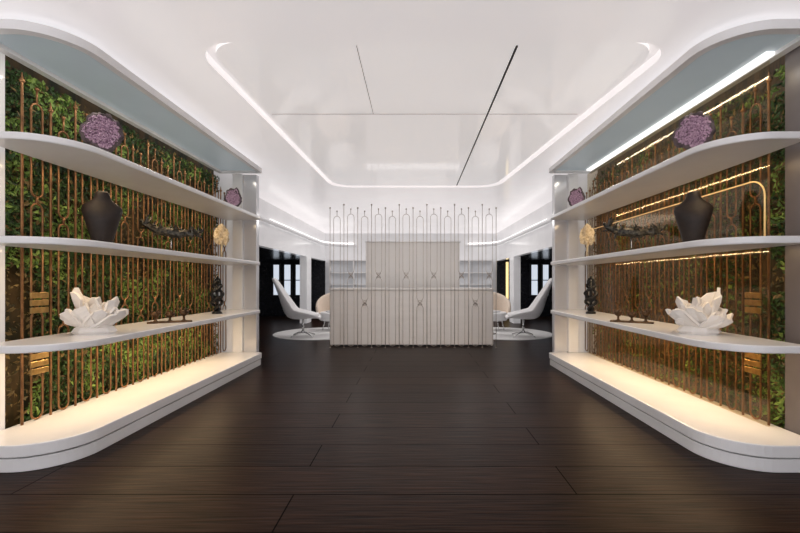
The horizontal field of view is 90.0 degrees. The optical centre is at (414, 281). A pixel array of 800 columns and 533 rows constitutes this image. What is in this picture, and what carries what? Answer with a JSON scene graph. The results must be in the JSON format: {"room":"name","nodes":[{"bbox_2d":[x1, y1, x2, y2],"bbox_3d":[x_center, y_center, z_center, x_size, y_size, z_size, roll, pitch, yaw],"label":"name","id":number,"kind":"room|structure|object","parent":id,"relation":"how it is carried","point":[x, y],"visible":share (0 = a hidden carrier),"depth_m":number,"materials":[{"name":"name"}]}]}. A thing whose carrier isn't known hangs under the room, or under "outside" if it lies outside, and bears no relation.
{"room":"shop","nodes":[
{"label":"shop","id":0,"kind":"room"},
{"bbox_2d":[0,52,4,430],"bbox_3d":[-2.990,-0.250,0.650,0.240,2.900,4.300,0,0,0],"label":"wall","id":1,"kind":"structure","parent":0,"point":[2,56],"depth_m":2.78,"materials":[{"name":"white paint"}]},
{"bbox_2d":[5,55,213,428],"bbox_3d":[-3.060,-0.250,4.390,0.100,2.900,3.180,0,0,0],"label":"wall","id":2,"kind":"structure","parent":0,"point":[11,412],"depth_m":3.48,"materials":[{"name":"green plant"}]},
{"bbox_2d":[5,60,219,425],"bbox_3d":[-2.930,-0.203,4.380,0.105,2.772,3.151,0,0,0],"label":"foliage","id":3,"kind":"object","parent":2,"relation":"attached to","point":[31,82],"visible":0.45,"depth_m":3.48,"materials":[{"name":"green plant"}]},
{"bbox_2d":[214,171,238,352],"bbox_3d":[-4.205,-0.250,6.032,3.070,2.900,0.095,0,0,0],"label":"wall","id":4,"kind":"structure","parent":0,"point":[225,182],"depth_m":5.99,"materials":[{"name":"white paint"}]},
{"bbox_2d":[259,247,314,259],"bbox_3d":[-4.515,-0.790,10.040,2.450,0.060,7.920,0,0,0],"label":"ceiling","id":5,"kind":"structure","parent":0,"point":[264,254],"depth_m":11.47,"materials":[{"name":"paint"}]},
{"bbox_2d":[259,198,324,260],"bbox_3d":[-3.215,-1.220,10.040,0.150,0.960,7.920,0,0,0],"label":"wall","id":6,"kind":"structure","parent":0,"point":[271,237],"depth_m":9.85,"materials":[{"name":"white paint"}]},
{"bbox_2d":[259,215,355,246],"bbox_3d":[-2.975,-1.260,10.736,0.909,0.100,6.635,0,0,9],"label":"trim","id":7,"kind":"structure","parent":6,"relation":"attached to","point":[262,218],"depth_m":10.32,"materials":[{"name":"white"}]},
{"bbox_2d":[300,256,310,322],"bbox_3d":[-3.240,0.230,11.850,0.200,1.940,0.500,0,0,0],"label":"wall pier","id":8,"kind":"object","parent":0,"point":[305,262],"visible":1,"depth_m":11.60,"materials":[{"name":"white paint"}]},
{"bbox_2d":[0,316,799,532],"bbox_3d":[-0.140,1.250,6.300,11.200,0.100,15.600,0,0,0],"label":"floor","id":9,"kind":"structure","parent":0,"point":[316,437],"depth_m":2.60,"materials":[{"name":"brown wood"}]},
{"bbox_2d":[0,19,261,472],"bbox_3d":[-2.540,-0.250,4.240,0.640,2.900,3.480,0,0,0],"label":"shelf unit","id":10,"kind":"object","parent":9,"relation":"on","point":[73,433],"visible":1,"depth_m":3.32,"materials":[{"name":"white paint"}]},
{"bbox_2d":[59,287,128,334],"bbox_3d":[-2.485,0.221,3.097,0.454,0.358,0.260,0,0,-17],"label":"sculpture","id":11,"kind":"object","parent":10,"relation":"on","point":[91,316],"visible":1,"depth_m":3.03,"materials":[{"name":"white ceramic"}]},
{"bbox_2d":[79,112,123,152],"bbox_3d":[-2.526,-1.155,3.229,0.290,0.420,0.109,0,0,-34],"label":"amethyst geode","id":12,"kind":"object","parent":10,"relation":"on","point":[100,130],"visible":0.99,"depth_m":3.21,"materials":[{"name":"purple stone"}]},
{"bbox_2d":[81,191,122,242],"bbox_3d":[-2.534,-0.512,3.241,0.269,0.445,0.166,0,0,-34],"label":"bust","id":13,"kind":"object","parent":10,"relation":"on","point":[102,216],"visible":0.8,"depth_m":3.20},
{"bbox_2d":[19,72,225,425],"bbox_3d":[-2.806,-0.238,4.396,0.043,2.524,3.106,0,0,0],"label":"screen","id":14,"kind":"object","parent":10,"relation":"on","point":[42,294],"visible":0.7,"depth_m":3.53,"materials":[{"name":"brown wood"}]},
{"bbox_2d":[147,308,191,323],"bbox_3d":[-2.420,0.330,3.950,0.380,0.139,0.100,0,0,-34],"label":"sculpture","id":15,"kind":"object","parent":10,"relation":"on","point":[184,312],"visible":1,"depth_m":3.92,"materials":[{"name":"brown metal"}]},
{"bbox_2d":[150,309,160,321],"bbox_3d":[-2.519,0.326,3.883,0.092,0.118,0.088,0,0,-34],"label":"cup","id":16,"kind":"object","parent":15,"relation":"on","point":[154,314],"depth_m":3.86,"materials":[{"name":"brown wood"}]},
{"bbox_2d":[165,311,174,320],"bbox_3d":[-2.419,0.335,3.950,0.092,0.101,0.088,0,0,-34],"label":"cup","id":17,"kind":"object","parent":15,"relation":"on","point":[169,315],"depth_m":3.93,"materials":[{"name":"brown metal"}]},
{"bbox_2d":[179,308,188,320],"bbox_3d":[-2.320,0.323,4.018,0.092,0.124,0.088,0,0,-34],"label":"cup","id":18,"kind":"object","parent":15,"relation":"on","point":[184,312],"depth_m":4.00,"materials":[{"name":"brown metal"}]},
{"bbox_2d":[139,214,203,249],"bbox_3d":[-2.491,-0.485,4.104,0.588,0.391,0.124,0,0,-27],"label":"sculpture","id":19,"kind":"object","parent":10,"relation":"on","point":[171,232],"visible":0.91,"depth_m":4.07,"materials":[{"name":"black metal"}]},
{"bbox_2d":[209,276,224,313],"bbox_3d":[-2.500,0.161,5.050,0.173,0.478,0.116,0,0,-34],"label":"statue","id":20,"kind":"object","parent":10,"relation":"on","point":[216,281],"visible":1,"depth_m":5.03,"materials":[{"name":"black metal"}]},
{"bbox_2d":[213,223,229,256],"bbox_3d":[-2.539,-0.529,5.250,0.193,0.477,0.070,0,0,-27],"label":"ornament","id":21,"kind":"object","parent":10,"relation":"on","point":[221,233],"visible":0.98,"depth_m":5.24,"materials":[{"name":"beige metal"}]},
{"bbox_2d":[224,187,241,206],"bbox_3d":[-2.505,-1.125,5.507,0.230,0.360,0.086,0,0,-27],"label":"amethyst geode","id":22,"kind":"object","parent":10,"relation":"on","point":[233,196],"visible":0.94,"depth_m":5.49,"materials":[{"name":"purple stone"}]},
{"bbox_2d":[273,327,329,339],"bbox_3d":[-2.140,1.192,9.350,2.240,0.016,2.240,0,0,0],"label":"round rug","id":23,"kind":"object","parent":9,"relation":"on","point":[320,334],"visible":0.58,"depth_m":9.02,"materials":[{"name":"white carpet"}]},
{"bbox_2d":[272,278,320,337],"bbox_3d":[-2.566,0.547,8.698,1.012,1.268,0.784,0,0,-10],"label":"lounge chair","id":24,"kind":"object","parent":23,"relation":"on","point":[290,309],"visible":1,"depth_m":8.46,"materials":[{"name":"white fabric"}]},
{"bbox_2d":[292,312,318,317],"bbox_3d":[-2.386,0.722,8.730,0.550,0.075,0.540,0,0,-10],"label":"seat cushion","id":25,"kind":"object","parent":24,"relation":"on","point":[314,313],"depth_m":8.48,"materials":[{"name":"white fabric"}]},
{"bbox_2d":[316,293,329,329],"bbox_3d":[-2.034,0.713,9.932,0.810,0.923,0.745,0,0,10],"label":"tub chair","id":26,"kind":"object","parent":23,"relation":"on","point":[323,303],"visible":0.33,"depth_m":10.00,"materials":[{"name":"beige fabric"}]},
{"bbox_2d":[319,311,329,320],"bbox_3d":[-2.043,0.839,9.880,0.640,0.210,0.640,0,0,10],"label":"seat cushion","id":27,"kind":"object","parent":26,"relation":"on","point":[325,316],"depth_m":9.60,"materials":[{"name":"white fabric"}]},
{"bbox_2d":[329,260,365,292],"bbox_3d":[-2.115,0.223,13.809,1.650,1.955,0.378,0,0,0],"label":"wall shelving","id":28,"kind":"object","parent":9,"relation":"on","point":[352,264],"visible":0.33,"depth_m":13.97,"materials":[{"name":"white paint"}]},
{"bbox_2d":[329,288,494,345],"bbox_3d":[-0.060,0.657,7.785,3.100,1.085,0.730,0,0,0],"label":"reception desk","id":29,"kind":"object","parent":9,"relation":"on","point":[378,294],"visible":0.95,"depth_m":7.45,"materials":[{"name":"white wood"}]},
{"bbox_2d":[365,241,460,287],"bbox_3d":[-0.050,0.155,8.800,2.060,2.090,0.440,0,0,0],"label":"tall cabinet","id":30,"kind":"object","parent":9,"relation":"on","point":[378,247],"visible":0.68,"depth_m":8.60,"materials":[{"name":"white paint"}]},
{"bbox_2d":[329,204,496,347],"bbox_3d":[-0.035,-0.114,7.300,3.066,2.627,0.036,0,0,0],"label":"screen","id":31,"kind":"object","parent":9,"relation":"on","point":[343,204],"visible":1,"depth_m":7.30,"materials":[{"name":"metal"}]},
{"bbox_2d":[460,260,492,287],"bbox_3d":[1.835,0.223,13.809,1.650,1.955,0.378,0,0,0],"label":"wall shelving","id":32,"kind":"object","parent":9,"relation":"on","point":[473,264],"visible":0.22,"depth_m":13.97,"materials":[{"name":"white paint"}]},
{"bbox_2d":[493,327,551,339],"bbox_3d":[2.060,1.192,9.350,2.240,0.016,2.240,0,0,0],"label":"round rug","id":33,"kind":"object","parent":9,"relation":"on","point":[506,333],"visible":0.48,"depth_m":9.02,"materials":[{"name":"white carpet"}]},
{"bbox_2d":[493,292,510,328],"bbox_3d":[1.954,0.713,9.932,0.810,0.923,0.745,0,0,-10],"label":"tub chair","id":34,"kind":"object","parent":33,"relation":"on","point":[502,303],"visible":0.35,"depth_m":10.06,"materials":[{"name":"beige fabric"}]},
{"bbox_2d":[493,311,506,320],"bbox_3d":[1.964,0.839,9.880,0.640,0.210,0.640,0,0,-10],"label":"seat cushion","id":35,"kind":"object","parent":34,"relation":"on","point":[500,316],"depth_m":9.59,"materials":[{"name":"white fabric"}]},
{"bbox_2d":[505,278,551,337],"bbox_3d":[2.486,0.547,8.698,1.012,1.268,0.784,0,0,10],"label":"lounge chair","id":36,"kind":"object","parent":33,"relation":"on","point":[535,309],"visible":0.87,"depth_m":8.46,"materials":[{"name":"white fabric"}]},
{"bbox_2d":[507,312,534,317],"bbox_3d":[2.306,0.722,8.730,0.550,0.075,0.540,0,0,10],"label":"seat cushion","id":37,"kind":"object","parent":36,"relation":"on","point":[509,313],"depth_m":8.48,"materials":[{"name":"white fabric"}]},
{"bbox_2d":[549,19,799,472],"bbox_3d":[2.260,-0.250,4.240,0.640,2.900,3.480,0,0,0],"label":"shelf unit","id":38,"kind":"object","parent":9,"relation":"on","point":[721,61],"visible":1,"depth_m":3.26,"materials":[{"name":"white paint"}]},
{"bbox_2d":[568,187,584,205],"bbox_3d":[2.223,-1.125,5.508,0.230,0.360,0.086,0,0,27],"label":"amethyst geode","id":39,"kind":"object","parent":38,"relation":"on","point":[576,196],"visible":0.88,"depth_m":5.49,"materials":[{"name":"purple stone"}]},
{"bbox_2d":[579,223,594,255],"bbox_3d":[2.261,-0.529,5.250,0.193,0.477,0.070,0,0,27],"label":"ornament","id":40,"kind":"object","parent":38,"relation":"on","point":[587,237],"visible":0.94,"depth_m":5.24,"materials":[{"name":"beige metal"}]},
{"bbox_2d":[583,276,597,313],"bbox_3d":[2.220,0.161,5.050,0.173,0.478,0.116,0,0,34],"label":"statue","id":41,"kind":"object","parent":38,"relation":"on","point":[590,281],"visible":1,"depth_m":5.03,"materials":[{"name":"black metal"}]},
{"bbox_2d":[610,308,653,323],"bbox_3d":[2.140,0.330,3.950,0.380,0.139,0.100,0,0,34],"label":"sculpture","id":42,"kind":"object","parent":38,"relation":"on","point":[645,314],"visible":0.99,"depth_m":3.92,"materials":[{"name":"brown metal"}]},
{"bbox_2d":[613,308,622,320],"bbox_3d":[2.041,0.326,4.017,0.092,0.118,0.088,0,0,34],"label":"cup","id":43,"kind":"object","parent":42,"relation":"on","point":[618,313],"depth_m":4.00,"materials":[{"name":"brown wood"}]},
{"bbox_2d":[627,311,636,320],"bbox_3d":[2.141,0.335,3.950,0.092,0.101,0.088,0,0,34],"label":"cup","id":44,"kind":"object","parent":42,"relation":"on","point":[631,315],"depth_m":3.93,"materials":[{"name":"brown metal"}]},
{"bbox_2d":[641,309,650,321],"bbox_3d":[2.240,0.323,3.882,0.092,0.124,0.088,0,0,34],"label":"cup","id":45,"kind":"object","parent":42,"relation":"on","point":[645,314],"depth_m":3.86,"materials":[{"name":"brown metal"}]},
{"bbox_2d":[601,217,666,249],"bbox_3d":[2.229,-0.485,4.095,0.588,0.391,0.124,0,0,27],"label":"sculpture","id":46,"kind":"object","parent":38,"relation":"on","point":[631,232],"visible":0.94,"depth_m":4.06,"materials":[{"name":"black metal"}]},
{"bbox_2d":[585,72,771,425],"bbox_3d":[2.517,-0.268,4.384,0.061,2.584,3.129,0,0,0],"label":"screen","id":47,"kind":"object","parent":38,"relation":"on","point":[750,294],"visible":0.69,"depth_m":3.53,"materials":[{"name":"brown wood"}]},
{"bbox_2d":[674,191,713,241],"bbox_3d":[2.254,-0.512,3.241,0.269,0.445,0.166,0,0,34],"label":"bust","id":48,"kind":"object","parent":38,"relation":"on","point":[693,216],"visible":0.78,"depth_m":3.20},
{"bbox_2d":[672,111,715,148],"bbox_3d":[2.246,-1.155,3.229,0.290,0.420,0.109,0,0,34],"label":"amethyst geode","id":49,"kind":"object","parent":38,"relation":"on","point":[694,129],"visible":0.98,"depth_m":3.20,"materials":[{"name":"purple stone"}]},
{"bbox_2d":[665,287,733,334],"bbox_3d":[2.201,0.221,3.098,0.462,0.358,0.262,0,0,17],"label":"sculpture","id":50,"kind":"object","parent":38,"relation":"on","point":[704,315],"visible":1,"depth_m":3.04,"materials":[{"name":"white ceramic"}]},
{"bbox_2d":[0,0,799,232],"bbox_3d":[-0.140,-1.735,6.300,11.200,0.070,15.600,0,0,0],"label":"ceiling","id":51,"kind":"structure","parent":0,"point":[165,44],"depth_m":3.39,"materials":[{"name":"white paint"}]},
{"bbox_2d":[356,45,373,113],"bbox_3d":[-0.424,-1.721,3.485,0.005,0.018,1.170,0,0,0],"label":"trim","id":52,"kind":"structure","parent":51,"relation":"attached to","point":[356,45],"depth_m":3.40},
{"bbox_2d":[456,45,517,185],"bbox_3d":[0.740,-1.720,5.000,0.016,0.019,4.200,0,0,0],"label":"trim","id":53,"kind":"structure","parent":51,"relation":"attached to","point":[516,47],"depth_m":3.78,"materials":[{"name":"black metal"}]},
{"bbox_2d":[259,233,551,315],"bbox_3d":[-0.140,-0.250,14.050,11.200,2.900,0.100,0,0,0],"label":"wall","id":54,"kind":"structure","parent":0,"point":[352,237],"depth_m":14.00,"materials":[{"name":"paint"}]},
{"bbox_2d":[272,264,280,295],"bbox_3d":[-4.840,-0.075,13.970,0.280,1.130,0.059,0,0,0],"label":"window","id":55,"kind":"structure","parent":54,"relation":"in","point":[276,268],"depth_m":13.97,"materials":[{"name":"white glass"}]},
{"bbox_2d":[283,264,291,295],"bbox_3d":[-4.450,-0.075,13.970,0.300,1.130,0.059,0,0,0],"label":"window","id":56,"kind":"structure","parent":54,"relation":"in","point":[287,268],"depth_m":13.97,"materials":[{"name":"white glass"}]},
{"bbox_2d":[294,264,299,295],"bbox_3d":[-4.025,-0.075,13.970,0.350,1.130,0.059,0,0,0],"label":"window","id":57,"kind":"structure","parent":54,"relation":"in","point":[296,266],"depth_m":13.97,"materials":[{"name":"white glass"}]},
{"bbox_2d":[506,262,507,297],"bbox_3d":[3.220,0.050,13.970,0.080,1.500,0.040,0,0,0],"label":"trim","id":58,"kind":"structure","parent":54,"relation":"attached to","point":[506,262],"depth_m":13.95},
{"bbox_2d":[530,264,538,295],"bbox_3d":[4.170,-0.075,13.970,0.300,1.130,0.059,0,0,0],"label":"window","id":59,"kind":"structure","parent":54,"relation":"in","point":[534,268],"depth_m":13.97,"materials":[{"name":"white glass"}]},
{"bbox_2d":[541,264,549,295],"bbox_3d":[4.560,-0.075,13.970,0.280,1.130,0.059,0,0,0],"label":"window","id":60,"kind":"structure","parent":54,"relation":"in","point":[545,268],"depth_m":13.97,"materials":[{"name":"white glass"}]},
{"bbox_2d":[207,43,659,179],"bbox_3d":[0.010,-1.795,5.250,4.300,0.050,5.300,0,0,0],"label":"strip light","id":61,"kind":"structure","parent":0,"point":[653,49],"depth_m":3.58,"materials":[{"name":"white plastic"}]},
{"bbox_2d":[510,256,520,322],"bbox_3d":[2.960,0.230,11.850,0.200,1.940,0.500,0,0,0],"label":"wall pier","id":62,"kind":"object","parent":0,"point":[515,262],"visible":1,"depth_m":11.60,"materials":[{"name":"white paint"}]},
{"bbox_2d":[497,201,551,260],"bbox_3d":[2.935,-1.220,10.040,0.150,0.960,7.920,0,0,0],"label":"wall","id":63,"kind":"structure","parent":0,"point":[539,239],"depth_m":10.08,"materials":[{"name":"white paint"}]},
{"bbox_2d":[466,218,551,246],"bbox_3d":[2.695,-1.260,10.736,0.909,0.100,6.635,0,0,-9],"label":"trim","id":64,"kind":"structure","parent":63,"relation":"attached to","point":[547,221],"depth_m":10.62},
{"bbox_2d":[507,248,551,259],"bbox_3d":[4.235,-0.790,10.040,2.450,0.060,7.920,0,0,0],"label":"ceiling","id":65,"kind":"structure","parent":0,"point":[545,254],"depth_m":11.92,"materials":[{"name":"paint"}]},
{"bbox_2d":[572,170,597,351],"bbox_3d":[3.925,-0.250,6.032,3.070,2.900,0.095,0,0,0],"label":"wall","id":66,"kind":"structure","parent":0,"point":[585,180],"depth_m":5.99,"materials":[{"name":"white paint"}]},
{"bbox_2d":[598,55,784,426],"bbox_3d":[2.780,-0.250,4.390,0.100,2.900,3.180,0,0,0],"label":"wall","id":67,"kind":"structure","parent":0,"point":[761,76],"depth_m":3.67,"materials":[{"name":"green plant"}]},
{"bbox_2d":[592,64,784,428],"bbox_3d":[2.651,-0.200,4.380,0.109,2.767,3.152,0,0,0],"label":"foliage","id":68,"kind":"object","parent":67,"relation":"attached to","point":[776,104],"visible":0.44,"depth_m":3.35,"materials":[{"name":"green plant"}]},
{"bbox_2d":[785,46,799,434],"bbox_3d":[2.710,-0.250,0.650,0.240,2.900,4.300,0,0,0],"label":"wall","id":69,"kind":"structure","parent":0,"point":[792,59],"depth_m":2.74,"materials":[{"name":"white paint"}]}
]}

